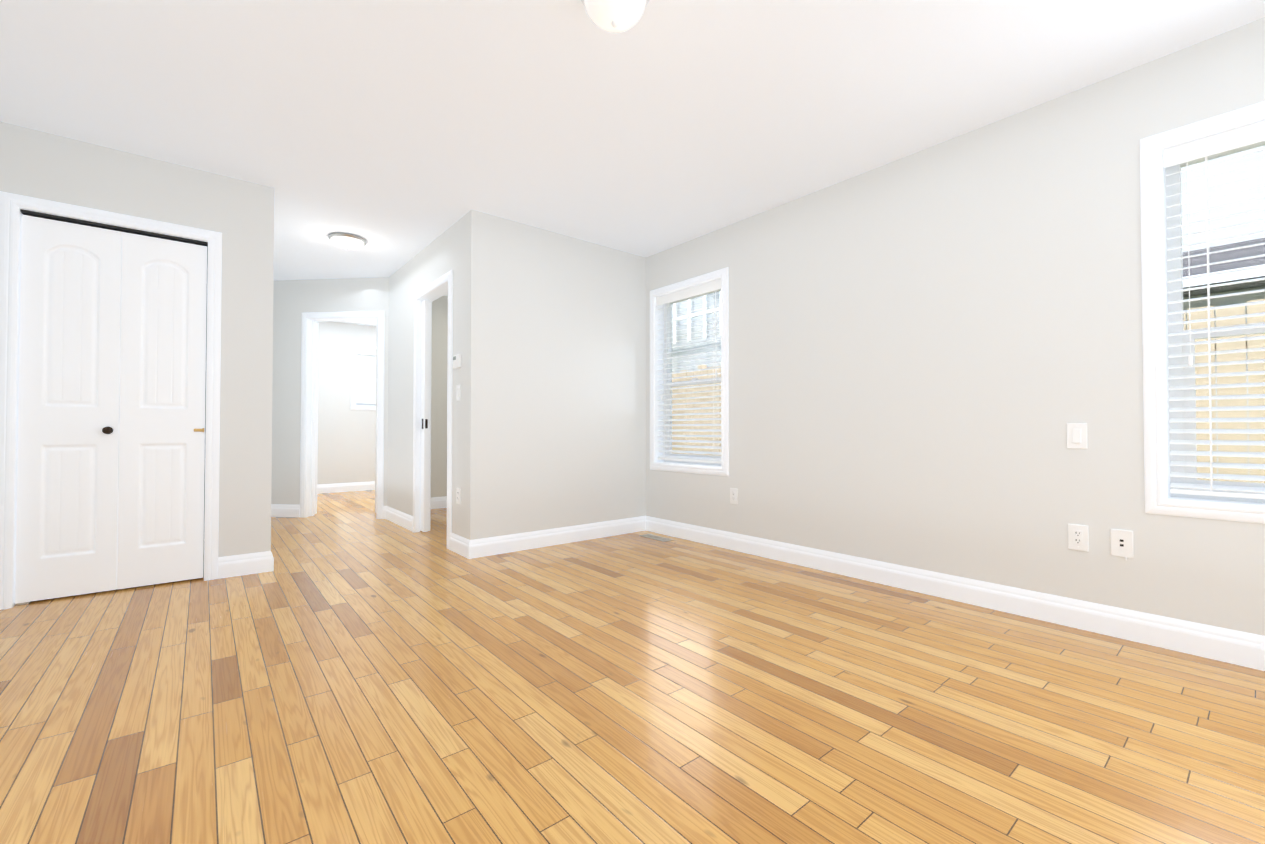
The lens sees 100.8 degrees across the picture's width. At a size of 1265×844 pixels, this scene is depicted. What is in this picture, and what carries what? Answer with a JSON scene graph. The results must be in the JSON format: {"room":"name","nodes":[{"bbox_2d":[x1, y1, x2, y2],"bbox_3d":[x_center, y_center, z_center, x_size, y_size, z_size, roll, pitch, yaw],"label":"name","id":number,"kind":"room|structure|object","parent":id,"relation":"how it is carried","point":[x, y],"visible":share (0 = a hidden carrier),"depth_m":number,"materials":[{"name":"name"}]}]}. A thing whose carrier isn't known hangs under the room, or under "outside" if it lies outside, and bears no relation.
{"room":"empty living room","nodes":[
{"label":"empty living room","id":0,"kind":"room"},
{"bbox_2d":[0,121,273,556],"bbox_3d":[-2.833,-0.293,2.954,1.314,2.460,0.110,1,-1,-39],"label":"wall","id":1,"kind":"structure","parent":0,"point":[238,214],"depth_m":3.19,"materials":[{"name":"white paint"}]},
{"bbox_2d":[13,208,207,606],"bbox_3d":[-2.865,-0.080,2.925,0.771,2.034,0.110,1,-1,-39],"label":"door frame","id":2,"kind":"structure","parent":1,"relation":"attached to","point":[104,226],"depth_m":2.77,"materials":[{"name":"white wood"}]},
{"bbox_2d":[15,215,206,605],"bbox_3d":[-2.839,-0.062,2.893,0.738,1.996,0.087,1,-1,-39],"label":"bifold closet door","id":3,"kind":"structure","parent":1,"relation":"in","point":[111,420],"depth_m":2.87,"materials":[{"name":"white wood"}]},
{"bbox_2d":[0,191,221,609],"bbox_3d":[-2.825,-0.107,2.876,0.875,2.086,0.018,1,-1,-39],"label":"trim","id":4,"kind":"structure","parent":1,"relation":"attached to","point":[11,204],"depth_m":2.69,"materials":[{"name":"white wood"}]},
{"bbox_2d":[218,504,299,578],"bbox_3d":[-3.081,0.896,4.415,0.702,0.126,2.738,1,-1,-39],"label":"baseboard","id":5,"kind":"structure","parent":1,"relation":"attached to","point":[243,564],"depth_m":3.25,"materials":[{"name":"white wood"}]},
{"bbox_2d":[271,277,388,505],"bbox_3d":[-3.238,-0.257,5.411,1.560,2.460,0.110,0,-1,6],"label":"wall","id":6,"kind":"structure","parent":0,"point":[293,300],"depth_m":5.38,"materials":[{"name":"white paint"}]},
{"bbox_2d":[315,323,318,513],"bbox_3d":[-3.571,-0.038,5.798,0.155,2.014,0.768,1,-1,-39],"label":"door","id":7,"kind":"structure","parent":6,"relation":"in","point":[316,414],"depth_m":5.52,"materials":[{"name":"white wood"}]},
{"bbox_2d":[300,311,384,518],"bbox_3d":[-2.950,-0.075,5.380,0.892,2.096,0.145,0,-1,6],"label":"door frame","id":8,"kind":"structure","parent":6,"relation":"attached to","point":[380,315],"depth_m":5.35,"materials":[{"name":"white wood"}]},
{"bbox_2d":[316,321,375,484],"bbox_3d":[-4.097,-0.223,7.708,2.990,2.460,0.160,1,-1,-39],"label":"wall","id":9,"kind":"structure","parent":0,"point":[346,445],"depth_m":7.53,"materials":[{"name":"white paint"}]},
{"bbox_2d":[317,481,374,493],"bbox_3d":[-4.061,0.943,7.607,2.720,0.126,0.015,1,-1,-39],"label":"baseboard","id":10,"kind":"structure","parent":9,"relation":"attached to","point":[342,487],"depth_m":7.54,"materials":[{"name":"white wood"}]},
{"bbox_2d":[351,344,375,409],"bbox_3d":[-3.692,-0.654,7.932,1.032,0.962,0.018,1,-1,-39],"label":"window frame","id":11,"kind":"structure","parent":9,"relation":"attached to","point":[354,347],"depth_m":7.63,"materials":[{"name":"white wood"}]},
{"bbox_2d":[356,349,375,405],"bbox_3d":[-3.749,-0.623,8.001,0.928,0.919,0.157,1,-1,-39],"label":"room window","id":12,"kind":"structure","parent":9,"relation":"in","point":[365,389],"depth_m":7.77,"materials":[{"name":"white plastic"}]},
{"bbox_2d":[375,215,464,536],"bbox_3d":[-1.946,-0.267,4.734,0.110,2.460,2.487,1,-1,-39],"label":"wall","id":13,"kind":"structure","parent":0,"point":[443,253],"depth_m":4.70,"materials":[{"name":"white paint"}]},
{"bbox_2d":[382,506,412,530],"bbox_3d":[-2.222,0.903,4.932,0.042,0.126,0.885,1,-1,-39],"label":"baseboard","id":14,"kind":"structure","parent":13,"relation":"attached to","point":[400,518],"depth_m":4.93,"materials":[{"name":"white wood"}]},
{"bbox_2d":[420,300,428,531],"bbox_3d":[-2.036,-0.051,4.838,0.037,2.012,0.788,1,-1,-39],"label":"pocket door","id":15,"kind":"structure","parent":13,"relation":"in","point":[424,414],"depth_m":4.54,"materials":[{"name":"white wood"}]},
{"bbox_2d":[413,270,452,548],"bbox_3d":[-1.603,-0.091,4.299,0.128,2.096,0.902,1,-1,-39],"label":"door frame","id":16,"kind":"structure","parent":13,"relation":"attached to","point":[437,283],"depth_m":4.55,"materials":[{"name":"white wood"}]},
{"bbox_2d":[453,354,460,368],"bbox_3d":[-1.286,-0.442,3.827,0.024,0.096,0.120,1,-1,-39],"label":"thermostat","id":17,"kind":"object","parent":13,"relation":"attached to","point":[456,361],"visible":1,"depth_m":3.80,"materials":[{"name":"white plastic"}]},
{"bbox_2d":[456,488,460,503],"bbox_3d":[-1.264,0.538,3.798,0.008,0.116,0.072,1,-1,-39],"label":"outlet","id":18,"kind":"object","parent":13,"relation":"attached to","point":[458,495],"visible":1,"depth_m":3.79,"materials":[{"name":"white plastic"}]},
{"bbox_2d":[456,385,460,400],"bbox_3d":[-1.272,-0.213,3.816,0.013,0.116,0.072,1,-1,-39],"label":"light switch","id":19,"kind":"object","parent":13,"relation":"attached to","point":[458,392],"visible":1,"depth_m":3.80,"materials":[{"name":"white plastic"}]},
{"bbox_2d":[449,516,645,558],"bbox_3d":[-0.617,0.894,4.274,1.632,0.126,0.366,1,-1,-39],"label":"baseboard","id":20,"kind":"structure","parent":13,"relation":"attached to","point":[471,549],"depth_m":3.98,"materials":[{"name":"white wood"}]},
{"bbox_2d":[431,296,447,497],"bbox_3d":[-2.076,-0.245,6.165,1.507,2.460,0.110,1,-1,-39],"label":"wall","id":21,"kind":"structure","parent":0,"point":[439,356],"depth_m":5.98,"materials":[{"name":"white paint"}]},
{"bbox_2d":[431,496,446,508],"bbox_3d":[-2.037,0.921,6.099,1.507,0.126,0.015,1,-1,-39],"label":"baseboard","id":22,"kind":"structure","parent":21,"relation":"attached to","point":[438,502],"depth_m":5.96,"materials":[{"name":"white wood"}]},
{"bbox_2d":[464,209,645,539],"bbox_3d":[-0.540,-0.274,4.209,1.617,2.460,0.110,1,-1,-39],"label":"wall block","id":23,"kind":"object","parent":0,"point":[555,387],"visible":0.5,"depth_m":4.05,"materials":[{"name":"white paint"}]},
{"bbox_2d":[0,490,1264,843],"bbox_3d":[-1.449,1.003,3.361,4.394,0.120,10.210,1,-1,-39],"label":"floor","id":24,"kind":"structure","parent":0,"point":[350,668],"depth_m":1.67,"materials":[{"name":"brown wood"}]},
{"bbox_2d":[639,534,672,541],"bbox_3d":[0.195,0.955,4.318,0.105,0.005,0.305,1,-1,-39],"label":"floor vent","id":25,"kind":"object","parent":24,"relation":"in","point":[658,538],"visible":0.98,"depth_m":4.31,"materials":[{"name":"beige metal"}]},
{"bbox_2d":[0,0,1264,325],"bbox_3d":[-1.449,-1.556,3.399,4.394,0.120,10.210,1,-1,-39],"label":"ceiling","id":26,"kind":"structure","parent":0,"point":[396,134],"depth_m":2.41,"materials":[{"name":"white paint"}]},
{"bbox_2d":[328,233,366,249],"bbox_3d":[-2.303,-1.439,4.229,0.272,0.090,0.272,1,-1,-39],"label":"light","id":27,"kind":"object","parent":26,"relation":"attached to","point":[347,241],"visible":1,"depth_m":4.16,"materials":[{"name":"white glass"}]},
{"bbox_2d":[581,0,649,32],"bbox_3d":[-0.061,-1.439,1.800,0.282,0.162,0.282,1,-1,-39],"label":"ceiling light","id":28,"kind":"object","parent":26,"relation":"attached to","point":[615,16],"visible":1,"depth_m":1.78,"materials":[{"name":"white"}]},
{"bbox_2d":[646,17,1264,635],"bbox_3d":[0.187,-0.267,4.724,0.160,2.460,10.210,1,-1,-39],"label":"wall","id":29,"kind":"structure","parent":0,"point":[934,349],"depth_m":2.67,"materials":[{"name":"white paint"}]},
{"bbox_2d":[655,278,720,466],"bbox_3d":[0.504,-0.375,4.339,0.160,1.473,0.788,1,-1,-39],"label":"window blinds","id":30,"kind":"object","parent":29,"relation":"in","point":[667,301],"depth_m":4.42,"materials":[{"name":"white plastic"}]},
{"bbox_2d":[650,267,728,475],"bbox_3d":[0.436,-0.376,4.283,0.018,1.577,0.892,1,-1,-39],"label":"window frame","id":31,"kind":"structure","parent":29,"relation":"attached to","point":[723,469],"depth_m":4.07,"materials":[{"name":"white wood"}]},
{"bbox_2d":[730,488,737,503],"bbox_3d":[0.753,0.551,3.890,0.008,0.116,0.072,1,-1,-39],"label":"outlet","id":32,"kind":"object","parent":29,"relation":"attached to","point":[733,495],"visible":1,"depth_m":3.89,"materials":[{"name":"white plastic"}]},
{"bbox_2d":[646,516,1264,670],"bbox_3d":[1.674,0.871,2.760,0.015,0.126,4.913,1,-1,-39],"label":"baseboard","id":33,"kind":"structure","parent":29,"relation":"attached to","point":[1241,648],"depth_m":2.53,"materials":[{"name":"white wood"}]},
{"bbox_2d":[1067,423,1086,448],"bbox_3d":[2.009,0.063,2.366,0.013,0.116,0.072,1,-1,-39],"label":"light switch","id":34,"kind":"object","parent":29,"relation":"attached to","point":[1076,435],"visible":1,"depth_m":2.36,"materials":[{"name":"white plastic"}]},
{"bbox_2d":[1068,524,1088,551],"bbox_3d":[2.010,0.521,2.360,0.009,0.116,0.072,1,-1,-39],"label":"outlet","id":35,"kind":"object","parent":29,"relation":"attached to","point":[1078,537],"visible":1,"depth_m":2.36,"materials":[{"name":"white plastic"}]},
{"bbox_2d":[1110,529,1132,560],"bbox_3d":[2.101,0.528,2.247,0.012,0.128,0.072,1,-1,-39],"label":"phone jack","id":36,"kind":"object","parent":29,"relation":"attached to","point":[1121,543],"visible":1,"depth_m":2.25,"materials":[{"name":"white plastic"}]},
{"bbox_2d":[1140,101,1264,523],"bbox_3d":[2.571,-0.414,1.685,0.018,1.577,1.337,1,-1,-39],"label":"window frame","id":37,"kind":"structure","parent":29,"relation":"attached to","point":[1157,501],"depth_m":2.16,"materials":[{"name":"white wood"}]},
{"bbox_2d":[1162,119,1264,505],"bbox_3d":[2.639,-0.413,1.742,0.160,1.473,1.233,1,-1,-39],"label":"window blinds","id":38,"kind":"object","parent":29,"relation":"in","point":[1183,432],"depth_m":2.11,"materials":[{"name":"white plastic"}]},
{"label":"outside","id":39,"kind":"structure","parent":0,"visible":0},
{"bbox_3d":[0.580,1.545,6.827,70.000,0.200,70.000,1,-1,-39],"label":"ground","id":40,"kind":"structure","parent":39,"visible":0},
{"bbox_2d":[672,291,720,371],"bbox_3d":[4.194,-1.483,14.761,7.300,6.090,8.100,1,-1,-39],"label":"house","id":41,"kind":"structure","parent":40,"relation":"on","point":[680,311],"depth_m":12.91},
{"bbox_2d":[672,291,720,343],"bbox_3d":[1.328,-2.981,12.427,0.100,3.265,8.100,1,-1,-39],"label":"trim","id":42,"kind":"structure","parent":41,"relation":"attached to","point":[704,311],"depth_m":12.39,"materials":[{"name":"white"}]},
{"bbox_2d":[672,299,1264,482],"bbox_3d":[6.330,0.302,7.702,8.172,2.310,22.023,1,-1,-39],"label":"fence","id":43,"kind":"object","parent":40,"relation":"on","point":[1223,312],"depth_m":3.79,"materials":[{"name":"brown wood"}]},
{"bbox_2d":[1181,145,1264,481],"bbox_3d":[13.072,-2.640,4.210,8.000,8.090,14.900,1,-1,-39],"label":"house","id":44,"kind":"structure","parent":40,"relation":"on","point":[1249,182],"depth_m":6.10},
{"bbox_2d":[1183,238,1264,296],"bbox_3d":[10.074,-1.856,1.735,0.640,0.550,14.000,1,-1,-39],"label":"roof","id":45,"kind":"structure","parent":44,"relation":"attached to","point":[1223,267],"depth_m":5.83,"materials":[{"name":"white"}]}
]}

